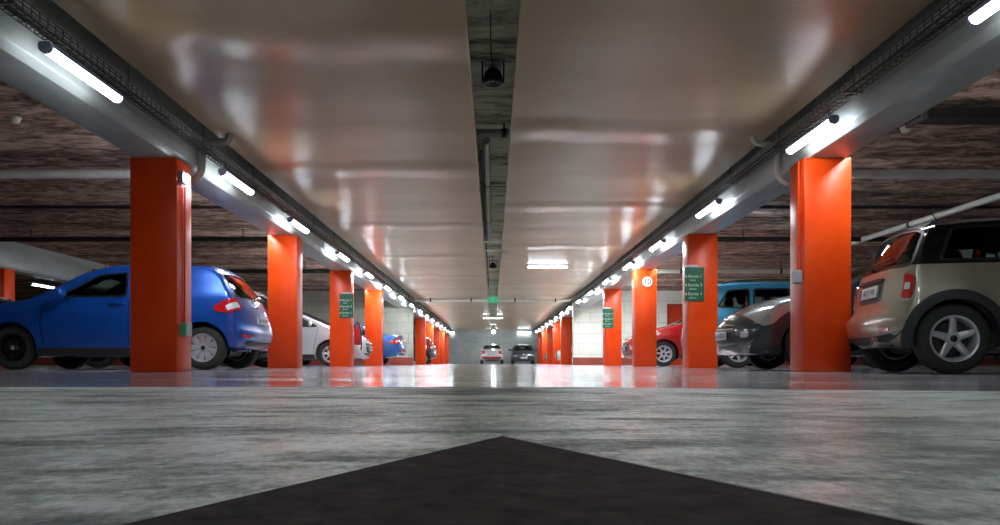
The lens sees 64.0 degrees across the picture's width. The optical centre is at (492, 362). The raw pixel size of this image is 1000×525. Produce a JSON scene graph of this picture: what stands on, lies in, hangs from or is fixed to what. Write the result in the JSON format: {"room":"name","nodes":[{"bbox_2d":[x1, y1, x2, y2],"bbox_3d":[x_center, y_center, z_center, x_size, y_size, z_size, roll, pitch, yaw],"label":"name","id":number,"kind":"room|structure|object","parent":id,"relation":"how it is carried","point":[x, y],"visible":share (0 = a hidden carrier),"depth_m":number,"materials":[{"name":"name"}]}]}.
{"room":"parking garage","nodes":[
{"label":"parking garage","id":0,"kind":"room"},
{"bbox_2d":[52,0,489,328],"bbox_3d":[-1.685,-2.665,29.000,2.970,0.130,68.000,0,0,0],"label":"ceiling","id":1,"kind":"structure","parent":0,"point":[362,112],"depth_m":7.94,"materials":[{"name":"beige paint"}]},
{"bbox_2d":[191,133,233,185],"bbox_3d":[-3.343,-2.304,9.152,0.791,0.616,0.176,0,0,16],"label":"drain pipe","id":2,"kind":"object","parent":1,"relation":"attached to","point":[228,138],"visible":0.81,"depth_m":9.07,"materials":[{"name":"grey"}]},
{"bbox_2d":[415,298,570,301],"bbox_3d":[0.000,-2.517,32.200,6.280,0.162,0.128,0,0,0],"label":"ceiling pipe","id":3,"kind":"object","parent":1,"relation":"attached to","point":[430,299],"visible":0.94,"depth_m":32.16,"materials":[{"name":"grey metal"}]},
{"bbox_2d":[482,241,503,243],"bbox_3d":[0.000,-2.573,17.200,0.480,0.050,0.100,0,0,0],"label":"bracket","id":4,"kind":"object","parent":1,"relation":"attached to","point":[487,242],"visible":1,"depth_m":17.18,"materials":[{"name":"grey metal"}]},
{"bbox_2d":[258,291,407,356],"bbox_3d":[-7.330,-1.375,31.850,7.940,2.949,0.300,0,0,0],"label":"wall","id":5,"kind":"structure","parent":0,"point":[315,303],"depth_m":31.70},
{"bbox_2d":[408,293,413,364],"bbox_3d":[-3.265,-1.391,31.850,0.190,2.979,0.300,0,0,0],"label":"wall","id":6,"kind":"structure","parent":0,"point":[410,308],"depth_m":31.70,"materials":[{"name":"white paint"}]},
{"bbox_2d":[414,326,571,363],"bbox_3d":[0.000,-1.390,63.100,44.000,2.980,0.200,0,0,0],"label":"wall","id":7,"kind":"structure","parent":0,"point":[464,344],"depth_m":62.99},
{"bbox_2d":[0,364,999,524],"bbox_3d":[0.000,0.225,29.000,44.000,0.250,68.000,0,0,0],"label":"floor","id":8,"kind":"structure","parent":0,"point":[69,455],"depth_m":1.23,"materials":[{"name":"concrete"}]},
{"bbox_2d":[0,296,12,303],"bbox_3d":[-11.620,-0.730,16.447,4.060,1.657,2.116,0,0,-6],"label":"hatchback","id":9,"kind":"object","parent":8,"relation":"on","point":[2,299],"visible":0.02,"depth_m":16.50,"materials":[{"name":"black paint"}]},
{"bbox_2d":[0,268,14,366],"bbox_3d":[-11.550,-1.040,18.710,0.500,2.279,0.420,0,0,0],"label":"column","id":10,"kind":"structure","parent":8,"relation":"on","point":[7,276],"depth_m":18.62,"materials":[{"name":"orange paint"}]},
{"bbox_2d":[0,265,272,369],"bbox_3d":[-5.350,-0.730,11.633,4.060,1.657,2.116,0,0,6],"label":"hatchback","id":11,"kind":"object","parent":8,"relation":"on","point":[85,317],"visible":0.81,"depth_m":10.88,"materials":[{"name":"blue paint"}]},
{"bbox_2d":[56,287,70,298],"bbox_3d":[-5.782,-0.930,10.759,0.107,0.163,0.286,0,0,0],"label":"mirror","id":12,"kind":"object","parent":11,"relation":"attached to","point":[62,292],"depth_m":10.74,"materials":[{"name":"blue plastic"}]},
{"bbox_2d":[213,298,242,312],"bbox_3d":[-3.601,-0.781,10.915,0.395,0.211,0.154,0,0,-32],"label":"tail light","id":13,"kind":"object","parent":11,"relation":"attached to","point":[220,305],"depth_m":10.88,"materials":[{"name":"red plastic"}]},
{"bbox_2d":[130,158,190,371],"bbox_3d":[-3.610,-1.040,8.710,0.500,2.279,0.420,0,0,0],"label":"column","id":14,"kind":"structure","parent":8,"relation":"on","point":[156,192],"depth_m":8.50,"materials":[{"name":"orange paint"}]},
{"bbox_2d":[179,171,189,184],"bbox_3d":[-3.312,-1.985,8.600,0.093,0.130,0.120,0,0,0],"label":"lamp","id":15,"kind":"object","parent":14,"relation":"attached to","point":[184,178],"visible":1,"depth_m":8.56,"materials":[{"name":"white plastic"}]},
{"bbox_2d":[180,187,191,336],"bbox_3d":[-3.321,-1.090,8.653,0.073,1.620,0.174,0,0,0],"label":"conduit","id":16,"kind":"object","parent":14,"relation":"attached to","point":[185,328],"visible":1,"depth_m":8.67,"materials":[{"name":"orange paint"}]},
{"bbox_2d":[86,290,267,367],"bbox_3d":[-5.950,-0.730,15.247,4.060,1.657,2.116,0,0,-6],"label":"hatchback","id":17,"kind":"object","parent":8,"relation":"on","point":[261,360],"visible":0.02,"depth_m":14.83,"materials":[{"name":"silver metal"}]},
{"bbox_2d":[268,235,301,367],"bbox_3d":[-3.610,-1.040,13.910,0.500,2.279,0.420,0,0,0],"label":"column","id":18,"kind":"structure","parent":8,"relation":"on","point":[284,251],"depth_m":13.70,"materials":[{"name":"orange paint"}]},
{"bbox_2d":[220,312,372,366],"bbox_3d":[-5.259,-0.645,20.499,4.285,1.489,2.162,0,0,0],"label":"hatchback","id":19,"kind":"object","parent":8,"relation":"on","point":[315,331],"visible":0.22,"depth_m":19.67,"materials":[{"name":"white paint"}]},
{"bbox_2d":[366,343,371,352],"bbox_3d":[-3.172,-0.370,20.500,0.086,0.262,0.822,0,0,0],"label":"grille","id":20,"kind":"object","parent":19,"relation":"attached to","point":[368,345],"depth_m":20.26,"materials":[{"name":"metal"}]},
{"bbox_2d":[330,270,353,366],"bbox_3d":[-3.610,-1.040,19.110,0.500,2.279,0.420,0,0,0],"label":"column","id":21,"kind":"structure","parent":8,"relation":"on","point":[341,329],"depth_m":18.90,"materials":[{"name":"orange paint"}]},
{"bbox_2d":[339,292,352,317],"bbox_3d":[-3.460,-1.355,18.884,0.330,0.610,0.028,0,0,0],"label":"sign","id":22,"kind":"object","parent":21,"relation":"attached to","point":[346,298],"visible":1,"depth_m":18.88,"materials":[{"name":"green"}]},
{"bbox_2d":[354,321,361,349],"bbox_3d":[-3.220,-0.639,19.120,0.199,0.681,0.200,0,0,0],"label":"fire extinguisher","id":23,"kind":"object","parent":21,"relation":"attached to","point":[357,330],"visible":1,"depth_m":19.05,"materials":[{"name":"red"}]},
{"bbox_2d":[302,323,405,364],"bbox_3d":[-5.138,-0.620,26.601,4.450,1.439,2.166,0,0,0],"label":"car","id":24,"kind":"object","parent":8,"relation":"on","point":[394,345],"visible":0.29,"depth_m":25.81,"materials":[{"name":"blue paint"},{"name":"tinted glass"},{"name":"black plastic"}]},
{"bbox_2d":[389,337,401,343],"bbox_3d":[-3.109,-0.708,25.882,0.198,0.236,0.511,0,0,43],"label":"tail light","id":25,"kind":"object","parent":24,"relation":"attached to","point":[392,340],"depth_m":25.79,"materials":[{"name":"red"}]},
{"bbox_2d":[365,290,382,365],"bbox_3d":[-3.610,-1.040,24.310,0.500,2.279,0.420,0,0,0],"label":"column","id":26,"kind":"structure","parent":8,"relation":"on","point":[373,298],"depth_m":24.10,"materials":[{"name":"orange paint"}]},
{"bbox_2d":[415,319,425,363],"bbox_3d":[-3.610,-1.040,39.910,0.500,2.279,0.420,0,0,0],"label":"column","id":27,"kind":"structure","parent":8,"relation":"on","point":[420,324],"depth_m":39.70,"materials":[{"name":"orange paint"}]},
{"bbox_2d":[414,335,436,363],"bbox_3d":[-4.920,-0.730,41.447,4.060,1.657,2.116,0,0,-6],"label":"hatchback","id":28,"kind":"object","parent":8,"relation":"on","point":[431,353],"visible":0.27,"depth_m":40.62,"materials":[{"name":"grey paint"}]},
{"bbox_2d":[426,324,433,363],"bbox_3d":[-3.610,-1.040,45.110,0.500,2.279,0.420,0,0,0],"label":"column","id":29,"kind":"structure","parent":8,"relation":"on","point":[429,327],"depth_m":44.90,"materials":[{"name":"orange paint"}]},
{"bbox_2d":[434,328,439,363],"bbox_3d":[-3.610,-1.040,50.310,0.500,2.279,0.420,0,0,0],"label":"column","id":30,"kind":"structure","parent":8,"relation":"on","point":[436,330],"depth_m":50.10,"materials":[{"name":"orange paint"}]},
{"bbox_2d":[440,331,444,363],"bbox_3d":[-3.610,-1.040,55.510,0.500,2.279,0.420,0,0,0],"label":"column","id":31,"kind":"structure","parent":8,"relation":"on","point":[442,333],"depth_m":55.29,"materials":[{"name":"orange paint"}]},
{"bbox_2d":[445,334,448,363],"bbox_3d":[-3.610,-1.040,60.710,0.500,2.279,0.420,0,0,0],"label":"column","id":32,"kind":"structure","parent":8,"relation":"on","point":[446,335],"depth_m":60.51,"materials":[{"name":"orange paint"}]},
{"bbox_2d":[478,344,505,363],"bbox_3d":[-0.079,-0.620,59.208,2.166,1.439,4.450,0,0,0],"label":"car","id":33,"kind":"object","parent":8,"relation":"on","point":[489,352],"visible":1,"depth_m":57.13,"materials":[{"name":"white paint"}]},
{"bbox_2d":[508,344,537,363],"bbox_3d":[2.199,-0.620,59.192,2.166,1.439,4.450,0,0,0],"label":"car","id":34,"kind":"object","parent":8,"relation":"on","point":[522,352],"visible":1,"depth_m":57.48,"materials":[{"name":"paint"}]},
{"bbox_2d":[123,436,929,524],"bbox_3d":[0.022,0.098,0.591,0.784,0.002,0.942,0,0,0],"label":"floor marking","id":35,"kind":"object","parent":8,"relation":"on","point":[502,480],"depth_m":0.57,"materials":[{"name":"paint"}]},
{"bbox_2d":[537,333,541,363],"bbox_3d":[3.560,-1.040,59.310,0.500,2.279,0.420,0,0,0],"label":"column","id":36,"kind":"structure","parent":8,"relation":"on","point":[539,335],"depth_m":59.10,"materials":[{"name":"orange paint"}]},
{"bbox_2d":[542,330,546,363],"bbox_3d":[3.560,-1.040,54.250,0.500,2.279,0.420,0,0,0],"label":"column","id":37,"kind":"structure","parent":8,"relation":"on","point":[544,332],"depth_m":54.04,"materials":[{"name":"orange paint"}]},
{"bbox_2d":[547,327,552,363],"bbox_3d":[3.560,-1.040,49.190,0.500,2.279,0.420,0,0,0],"label":"column","id":38,"kind":"structure","parent":8,"relation":"on","point":[549,329],"depth_m":48.98,"materials":[{"name":"orange paint"}]},
{"bbox_2d":[553,323,559,363],"bbox_3d":[3.560,-1.040,44.130,0.500,2.279,0.420,0,0,0],"label":"column","id":39,"kind":"structure","parent":8,"relation":"on","point":[556,326],"depth_m":43.92,"materials":[{"name":"orange paint"}]},
{"bbox_2d":[555,346,571,363],"bbox_3d":[5.349,-0.631,41.201,4.285,1.459,2.157,0,0,0],"label":"hatchback","id":40,"kind":"object","parent":8,"relation":"on","point":[557,355],"visible":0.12,"depth_m":40.66,"materials":[{"name":"white paint"}]},
{"bbox_2d":[560,318,570,364],"bbox_3d":[3.560,-1.040,39.070,0.500,2.279,0.420,0,0,0],"label":"column","id":41,"kind":"structure","parent":8,"relation":"on","point":[565,323],"depth_m":38.86,"materials":[{"name":"orange paint"}]},
{"bbox_2d":[603,289,621,365],"bbox_3d":[3.560,-1.040,23.890,0.500,2.279,0.420,0,0,0],"label":"column","id":42,"kind":"structure","parent":8,"relation":"on","point":[612,298],"depth_m":23.68,"materials":[{"name":"orange paint"}]},
{"bbox_2d":[603,307,613,327],"bbox_3d":[3.410,-1.325,23.664,0.330,0.610,0.028,0,0,0],"label":"sign","id":43,"kind":"object","parent":42,"relation":"attached to","point":[608,314],"visible":1,"depth_m":23.66,"materials":[{"name":"green"}]},
{"bbox_2d":[632,269,656,366],"bbox_3d":[3.560,-1.040,18.830,0.500,2.279,0.420,0,0,0],"label":"column","id":44,"kind":"structure","parent":8,"relation":"on","point":[644,299],"depth_m":18.62,"materials":[{"name":"orange paint"}]},
{"bbox_2d":[642,276,652,286],"bbox_3d":[3.590,-1.880,18.610,0.264,0.264,0.015,0,0,0],"label":"number sign","id":45,"kind":"object","parent":44,"relation":"attached to","point":[647,281],"visible":1,"depth_m":18.61,"materials":[{"name":"white plastic"}]},
{"bbox_2d":[621,318,753,366],"bbox_3d":[5.419,-0.631,20.301,4.285,1.459,2.156,0,0,0],"label":"hatchback","id":46,"kind":"object","parent":8,"relation":"on","point":[669,348],"visible":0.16,"depth_m":19.48,"materials":[{"name":"red paint"}]},
{"bbox_2d":[622,343,627,352],"bbox_3d":[3.332,-0.370,20.300,0.086,0.262,0.822,0,0,0],"label":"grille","id":47,"kind":"object","parent":46,"relation":"attached to","point":[624,345],"depth_m":20.05,"materials":[{"name":"metal"}]},
{"bbox_2d":[683,234,717,367],"bbox_3d":[3.560,-1.040,13.770,0.500,2.279,0.420,0,0,0],"label":"column","id":48,"kind":"structure","parent":8,"relation":"on","point":[700,318],"depth_m":13.56,"materials":[{"name":"orange paint"}]},
{"bbox_2d":[685,265,703,300],"bbox_3d":[3.410,-1.345,13.544,0.330,0.610,0.028,0,0,0],"label":"sign","id":49,"kind":"object","parent":48,"relation":"attached to","point":[694,275],"visible":1,"depth_m":13.54,"materials":[{"name":"green"}]},
{"bbox_2d":[681,279,875,367],"bbox_3d":[5.730,-0.715,15.199,4.123,1.627,2.148,0,0,0],"label":"station wagon","id":50,"kind":"object","parent":8,"relation":"on","point":[732,297],"visible":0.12,"depth_m":14.47,"materials":[{"name":"blue paint"}]},
{"bbox_2d":[790,158,850,371],"bbox_3d":[3.560,-1.040,8.710,0.500,2.279,0.420,0,0,0],"label":"column","id":51,"kind":"structure","parent":8,"relation":"on","point":[820,305],"depth_m":8.50,"materials":[{"name":"orange paint"}]},
{"bbox_2d":[792,161,801,283],"bbox_3d":[3.275,-1.510,8.615,0.069,1.320,0.130,0,0,0],"label":"conduit","id":52,"kind":"object","parent":51,"relation":"attached to","point":[797,274],"visible":1,"depth_m":8.61,"materials":[{"name":"metal"}]},
{"bbox_2d":[714,265,999,368],"bbox_3d":[5.149,-0.631,10.621,4.285,1.459,2.157,0,0,0],"label":"car","id":53,"kind":"object","parent":8,"relation":"on","point":[759,332],"visible":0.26,"depth_m":9.95,"materials":[{"name":"paint"}]},
{"bbox_2d":[715,324,735,344],"bbox_3d":[3.062,-0.370,10.620,0.086,0.262,0.822,0,0,0],"label":"grille","id":54,"kind":"object","parent":53,"relation":"attached to","point":[725,334],"depth_m":10.41,"materials":[{"name":"black metal"}]},
{"bbox_2d":[740,331,748,337],"bbox_3d":[3.148,-0.350,10.007,0.025,0.080,0.147,0,0,-24],"label":"fog light","id":55,"kind":"object","parent":53,"relation":"attached to","point":[743,334],"depth_m":9.99,"materials":[{"name":"white"}]},
{"bbox_2d":[846,209,999,373],"bbox_3d":[5.375,-0.685,7.515,3.716,1.567,2.063,0,0,14],"label":"hatchback","id":56,"kind":"object","parent":8,"relation":"on","point":[929,294],"visible":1,"depth_m":6.94,"materials":[{"name":"beige paint"}]},
{"bbox_2d":[853,287,857,310],"bbox_3d":[3.841,-0.663,8.439,0.062,0.256,0.134,0,0,36],"label":"tail light","id":57,"kind":"object","parent":56,"relation":"attached to","point":[855,297],"depth_m":8.39,"materials":[{"name":"red plastic"}]},
{"bbox_2d":[901,272,915,300],"bbox_3d":[3.628,-0.663,6.978,0.062,0.256,0.134,0,0,-19],"label":"tail light","id":58,"kind":"object","parent":56,"relation":"attached to","point":[908,284],"depth_m":6.96,"materials":[{"name":"red plastic"}]},
{"bbox_2d":[0,0,999,325],"bbox_3d":[0.000,-2.990,29.000,44.000,0.280,68.000,0,0,0],"label":"ceiling","id":59,"kind":"structure","parent":0,"point":[44,139],"depth_m":13.26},
{"bbox_2d":[10,116,21,123],"bbox_3d":[-5.550,-2.814,9.300,0.120,0.069,0.120,0,0,0],"label":"smoke detector","id":60,"kind":"object","parent":59,"relation":"attached to","point":[14,119],"visible":1,"depth_m":9.27,"materials":[{"name":"plastic"}]},
{"bbox_2d":[29,280,54,288],"bbox_3d":[-12.450,-2.466,22.100,0.094,0.763,1.120,0,0,0],"label":"lamp","id":61,"kind":"object","parent":59,"relation":"hanging from","point":[30,283],"visible":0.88,"depth_m":22.03,"materials":[{"name":"white"}]},
{"bbox_2d":[33,284,53,288],"bbox_3d":[-12.450,-2.108,22.100,0.088,0.042,1.040,0,0,0],"label":"diffuser","id":62,"kind":"object","parent":61,"relation":"attached to","point":[41,285],"depth_m":22.15,"materials":[{"name":"white"}]},
{"bbox_2d":[0,242,108,282],"bbox_3d":[-11.550,-2.530,29.000,0.500,0.700,68.000,0,0,0],"label":"beam","id":63,"kind":"structure","parent":59,"relation":"attached to","point":[26,260],"depth_m":20.11,"materials":[{"name":"white paint"}]},
{"bbox_2d":[0,170,129,177],"bbox_3d":[-9.950,-2.708,11.200,12.100,0.280,0.144,0,0,0],"label":"ceiling pipe","id":64,"kind":"object","parent":59,"relation":"attached to","point":[3,173],"visible":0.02,"depth_m":11.15,"materials":[{"name":"grey metal"}]},
{"bbox_2d":[0,205,223,208],"bbox_3d":[-10.950,-2.757,13.900,14.100,0.183,0.070,0,0,0],"label":"ceiling pipe","id":65,"kind":"object","parent":59,"relation":"attached to","point":[1,206],"visible":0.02,"depth_m":13.87,"materials":[{"name":"grey metal"}]},
{"bbox_2d":[0,228,267,241],"bbox_3d":[-10.950,-2.702,17.000,14.100,0.292,0.128,0,0,0],"label":"ceiling pipe","id":66,"kind":"object","parent":59,"relation":"attached to","point":[30,238],"visible":0.63,"depth_m":16.95,"materials":[{"name":"grey metal"}]},
{"bbox_2d":[92,262,330,273],"bbox_3d":[-10.950,-2.679,22.600,14.100,0.338,0.139,0,0,0],"label":"ceiling pipe","id":67,"kind":"object","parent":59,"relation":"attached to","point":[304,271],"visible":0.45,"depth_m":22.56,"materials":[{"name":"grey metal"}]},
{"bbox_2d":[0,0,449,334],"bbox_3d":[-3.610,-2.530,29.000,0.500,0.700,68.000,0,0,0],"label":"beam","id":68,"kind":"structure","parent":59,"relation":"attached to","point":[23,66],"depth_m":7.78,"materials":[{"name":"white paint"}]},
{"bbox_2d":[0,0,451,331],"bbox_3d":[-3.190,-2.603,32.298,0.170,0.549,59.404,0,0,0],"label":"cable tray","id":69,"kind":"object","parent":59,"relation":"hanging from","point":[6,4],"visible":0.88,"depth_m":7.46,"materials":[{"name":"grey metal"}]},
{"bbox_2d":[38,33,124,103],"bbox_3d":[-3.120,-2.245,6.120,0.094,0.180,1.120,0,0,0],"label":"lamp","id":70,"kind":"object","parent":69,"relation":"hanging from","point":[48,48],"visible":1,"depth_m":5.98,"materials":[{"name":"blue grey plastic"},{"name":"glowing white lamp tube"}]},
{"bbox_2d":[46,48,121,102],"bbox_3d":[-3.120,-2.178,6.120,0.088,0.042,1.040,0,0,0],"label":"diffuser","id":71,"kind":"object","parent":70,"relation":"attached to","point":[56,54],"depth_m":6.05,"materials":[{"name":"white plastic"}]},
{"bbox_2d":[218,162,254,195],"bbox_3d":[-3.120,-2.245,9.770,0.094,0.180,1.120,0,0,0],"label":"lamp","id":72,"kind":"object","parent":69,"relation":"hanging from","point":[223,172],"visible":1,"depth_m":9.62,"materials":[{"name":"white"}]},
{"bbox_2d":[223,173,253,194],"bbox_3d":[-3.120,-2.178,9.770,0.088,0.042,1.040,0,0,0],"label":"diffuser","id":73,"kind":"object","parent":72,"relation":"attached to","point":[232,178],"depth_m":9.74,"materials":[{"name":"white plastic"}]},
{"bbox_2d":[287,212,309,233],"bbox_3d":[-3.120,-2.245,12.850,0.094,0.180,1.120,0,0,0],"label":"lamp","id":74,"kind":"object","parent":69,"relation":"hanging from","point":[291,219],"visible":1,"depth_m":12.70,"materials":[{"name":"white"}]},
{"bbox_2d":[291,220,308,232],"bbox_3d":[-3.120,-2.178,12.850,0.088,0.042,1.040,0,0,0],"label":"diffuser","id":75,"kind":"object","parent":74,"relation":"attached to","point":[297,224],"depth_m":12.80,"materials":[{"name":"white"}]},
{"bbox_2d":[335,247,349,261],"bbox_3d":[-3.120,-2.245,16.600,0.094,0.180,1.120,0,0,0],"label":"lamp","id":76,"kind":"object","parent":69,"relation":"hanging from","point":[338,252],"visible":1,"depth_m":16.45,"materials":[{"name":"white"}]},
{"bbox_2d":[338,253,348,261],"bbox_3d":[-3.120,-2.178,16.600,0.088,0.042,1.040,0,0,0],"label":"diffuser","id":77,"kind":"object","parent":76,"relation":"attached to","point":[340,255],"depth_m":16.57,"materials":[{"name":"white"}]},
{"bbox_2d":[363,267,372,278],"bbox_3d":[-3.120,-2.245,20.000,0.094,0.180,1.120,0,0,0],"label":"lamp","id":78,"kind":"object","parent":69,"relation":"hanging from","point":[365,272],"visible":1,"depth_m":19.76,"materials":[{"name":"white"}]},
{"bbox_2d":[480,150,488,287],"bbox_3d":[-0.160,-2.830,20.300,0.035,0.095,19.400,0,0,0],"label":"conduit","id":79,"kind":"object","parent":59,"relation":"attached to","point":[481,160],"visible":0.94,"depth_m":13.96,"materials":[{"name":"grey metal"}]},
{"bbox_2d":[483,137,490,240],"bbox_3d":[-0.085,-2.793,13.975,0.104,0.170,8.050,0,0,0],"label":"duct","id":80,"kind":"object","parent":59,"relation":"attached to","point":[486,142],"visible":0.97,"depth_m":12.15,"materials":[{"name":"grey metal"}]},
{"bbox_2d":[481,12,504,86],"bbox_3d":[0.000,-2.772,7.235,0.220,0.214,1.350,0,0,0],"label":"loudspeaker","id":81,"kind":"object","parent":59,"relation":"attached to","point":[492,77],"visible":1,"depth_m":7.61,"materials":[{"name":"black plastic"}]},
{"bbox_2d":[477,123,508,137],"bbox_3d":[0.000,-2.790,9.620,0.380,0.176,0.116,0,0,0],"label":"bracket","id":82,"kind":"object","parent":59,"relation":"attached to","point":[504,132],"visible":1,"depth_m":9.58,"materials":[{"name":"grey"}]},
{"bbox_2d":[488,296,497,302],"bbox_3d":[0.000,-2.605,31.392,0.380,0.550,0.057,0,0,0],"label":"exit sign","id":83,"kind":"object","parent":59,"relation":"hanging from","point":[491,299],"visible":1,"depth_m":31.38,"materials":[{"name":"green"}]},
{"bbox_2d":[489,259,496,267],"bbox_3d":[0.000,-2.762,21.975,0.220,0.234,1.350,0,0,0],"label":"loudspeaker","id":84,"kind":"object","parent":59,"relation":"attached to","point":[492,265],"visible":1,"depth_m":22.36,"materials":[{"name":"black"}]},
{"bbox_2d":[657,262,854,273],"bbox_3d":[10.950,-2.679,22.600,14.100,0.338,0.139,0,0,0],"label":"ceiling pipe","id":85,"kind":"object","parent":59,"relation":"attached to","point":[780,271],"visible":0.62,"depth_m":22.55,"materials":[{"name":"grey metal"}]},
{"bbox_2d":[533,0,986,331],"bbox_3d":[3.150,-2.619,32.298,0.170,0.519,59.404,0,0,0],"label":"cable tray","id":86,"kind":"object","parent":59,"relation":"hanging from","point":[914,42],"visible":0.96,"depth_m":7.49,"materials":[{"name":"grey metal"}]},
{"bbox_2d":[623,261,634,269],"bbox_3d":[3.120,-2.275,18.400,0.094,0.180,1.120,0,0,0],"label":"lamp","id":87,"kind":"object","parent":86,"relation":"hanging from","point":[631,263],"visible":1,"depth_m":18.24,"materials":[{"name":"white"}]},
{"bbox_2d":[649,234,665,251],"bbox_3d":[3.120,-2.275,15.200,0.094,0.180,1.120,0,0,0],"label":"lamp","id":88,"kind":"object","parent":86,"relation":"hanging from","point":[662,241],"visible":1,"depth_m":15.03,"materials":[{"name":"white"}]},
{"bbox_2d":[650,241,663,250],"bbox_3d":[3.120,-2.208,15.200,0.088,0.042,1.040,0,0,0],"label":"diffuser","id":89,"kind":"object","parent":88,"relation":"attached to","point":[659,243],"depth_m":15.14,"materials":[{"name":"white"}]},
{"bbox_2d":[695,193,721,218],"bbox_3d":[3.120,-2.275,11.600,0.094,0.180,1.120,0,0,0],"label":"lamp","id":90,"kind":"object","parent":86,"relation":"hanging from","point":[717,201],"visible":1,"depth_m":11.45,"materials":[{"name":"white"}]},
{"bbox_2d":[696,202,717,217],"bbox_3d":[3.120,-2.208,11.600,0.088,0.042,1.040,0,0,0],"label":"diffuser","id":91,"kind":"object","parent":90,"relation":"attached to","point":[712,205],"depth_m":11.57,"materials":[{"name":"white plastic"}]},
{"bbox_2d":[785,107,838,154],"bbox_3d":[3.120,-2.275,7.870,0.094,0.180,1.120,0,0,0],"label":"lamp","id":92,"kind":"object","parent":86,"relation":"hanging from","point":[830,120],"visible":1,"depth_m":7.74,"materials":[{"name":"white plastic"}]},
{"bbox_2d":[786,120,833,153],"bbox_3d":[3.120,-2.208,7.870,0.088,0.042,1.040,0,0,0],"label":"diffuser","id":93,"kind":"object","parent":92,"relation":"attached to","point":[824,125],"depth_m":7.82,"materials":[{"name":"white plastic"}]},
{"bbox_2d":[965,0,999,26],"bbox_3d":[3.120,-2.275,4.650,0.094,0.180,1.120,0,0,0],"label":"lamp","id":94,"kind":"object","parent":86,"relation":"hanging from","point":[987,8],"visible":1,"depth_m":5.06,"materials":[{"name":"white plastic"}]},
{"bbox_2d":[535,0,999,334],"bbox_3d":[3.560,-2.530,29.000,0.500,0.700,68.000,0,0,0],"label":"beam","id":95,"kind":"structure","parent":59,"relation":"attached to","point":[962,55],"depth_m":7.35,"materials":[{"name":"white paint"}]},
{"bbox_2d":[718,228,887,241],"bbox_3d":[10.950,-2.702,17.000,14.100,0.292,0.128,0,0,0],"label":"ceiling pipe","id":96,"kind":"object","parent":59,"relation":"attached to","point":[742,238],"visible":0.38,"depth_m":16.95,"materials":[{"name":"grey metal"}]},
{"bbox_2d":[758,205,999,208],"bbox_3d":[10.950,-2.757,13.900,14.100,0.183,0.070,0,0,0],"label":"ceiling pipe","id":97,"kind":"object","parent":59,"relation":"attached to","point":[763,206],"visible":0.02,"depth_m":13.88,"materials":[{"name":"grey metal"}]},
{"bbox_2d":[900,126,910,133],"bbox_3d":[5.000,-2.814,9.700,0.120,0.069,0.120,0,0,0],"label":"smoke detector","id":98,"kind":"object","parent":59,"relation":"attached to","point":[904,130],"visible":0.9,"depth_m":9.67,"materials":[{"name":"plastic"}]},
{"bbox_2d":[851,170,999,177],"bbox_3d":[9.950,-2.708,11.200,12.100,0.280,0.144,0,0,0],"label":"ceiling pipe","id":99,"kind":"object","parent":59,"relation":"attached to","point":[854,173],"visible":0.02,"depth_m":11.15,"materials":[{"name":"grey metal"}]},
{"bbox_2d":[851,192,999,245],"bbox_3d":[7.940,-2.695,14.350,0.128,0.306,10.308,0,0,-2],"label":"ceiling pipe","id":100,"kind":"object","parent":59,"relation":"attached to","point":[994,197],"visible":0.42,"depth_m":14.39,"materials":[{"name":"grey metal"}]},
{"bbox_2d":[903,107,999,127],"bbox_3d":[7.500,-2.732,8.750,7.000,0.233,0.360,0,0,0],"label":"tray","id":101,"kind":"object","parent":59,"relation":"attached to","point":[934,115],"visible":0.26,"depth_m":8.61,"materials":[{"name":"grey metal"}]},
{"bbox_2d":[572,294,576,364],"bbox_3d":[3.240,-1.391,31.850,0.140,2.979,0.300,0,0,0],"label":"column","id":102,"kind":"structure","parent":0,"point":[574,305],"depth_m":31.70,"materials":[{"name":"paint"}]},
{"bbox_2d":[577,291,682,356],"bbox_3d":[7.305,-1.375,31.850,7.990,2.949,0.300,0,0,0],"label":"wall","id":103,"kind":"structure","parent":0,"point":[664,298],"depth_m":31.70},
{"bbox_2d":[667,304,682,364],"bbox_3d":[7.450,-1.111,31.649,1.120,2.418,0.098,0,0,0],"label":"door","id":104,"kind":"structure","parent":103,"relation":"in","point":[674,311],"depth_m":31.65,"materials":[{"name":"orange paint"}]},
{"bbox_2d":[496,0,933,328],"bbox_3d":[1.685,-2.665,29.000,2.970,0.130,68.000,0,0,0],"label":"ceiling","id":105,"kind":"structure","parent":0,"point":[623,112],"depth_m":7.94,"materials":[{"name":"beige paint"}]},
{"bbox_2d":[526,265,568,267],"bbox_3d":[1.450,-2.558,21.300,1.120,0.081,0.094,0,0,0],"label":"lamp","id":106,"kind":"object","parent":105,"relation":"attached to","point":[527,266],"visible":1,"depth_m":21.26,"materials":[{"name":"white"}]},
{"bbox_2d":[528,266,566,267],"bbox_3d":[1.450,-2.540,21.300,1.040,0.042,0.088,0,0,0],"label":"diffuser","id":107,"kind":"object","parent":106,"relation":"attached to","point":[528,266],"depth_m":21.27,"materials":[{"name":"white"}]},
{"bbox_2d":[750,136,789,186],"bbox_3d":[3.333,-2.311,9.224,0.758,0.601,0.108,0,0,-8],"label":"drain pipe","id":108,"kind":"object","parent":105,"relation":"attached to","point":[753,139],"visible":0.75,"depth_m":9.18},
{"bbox_3d":[16.650,-1.040,31.850,10.700,2.279,0.300,0,0,0],"label":"wall","id":109,"kind":"structure","parent":0,"visible":0},
{"bbox_2d":[573,357,999,364],"bbox_3d":[12.583,-0.051,31.685,18.834,0.299,0.030,0,0,0],"label":"baseboard","id":110,"kind":"structure","parent":109,"relation":"attached to","point":[576,360],"depth_m":31.67,"materials":[{"name":"red paint"}]},
{"bbox_3d":[-16.650,-1.040,31.850,10.700,2.279,0.300,0,0,0],"label":"wall","id":111,"kind":"structure","parent":0,"visible":0},
{"bbox_2d":[32,357,412,364],"bbox_3d":[-12.583,-0.051,31.685,18.834,0.299,0.030,0,0,0],"label":"baseboard","id":112,"kind":"structure","parent":111,"relation":"attached to","point":[40,360],"depth_m":31.67,"materials":[{"name":"red paint"}]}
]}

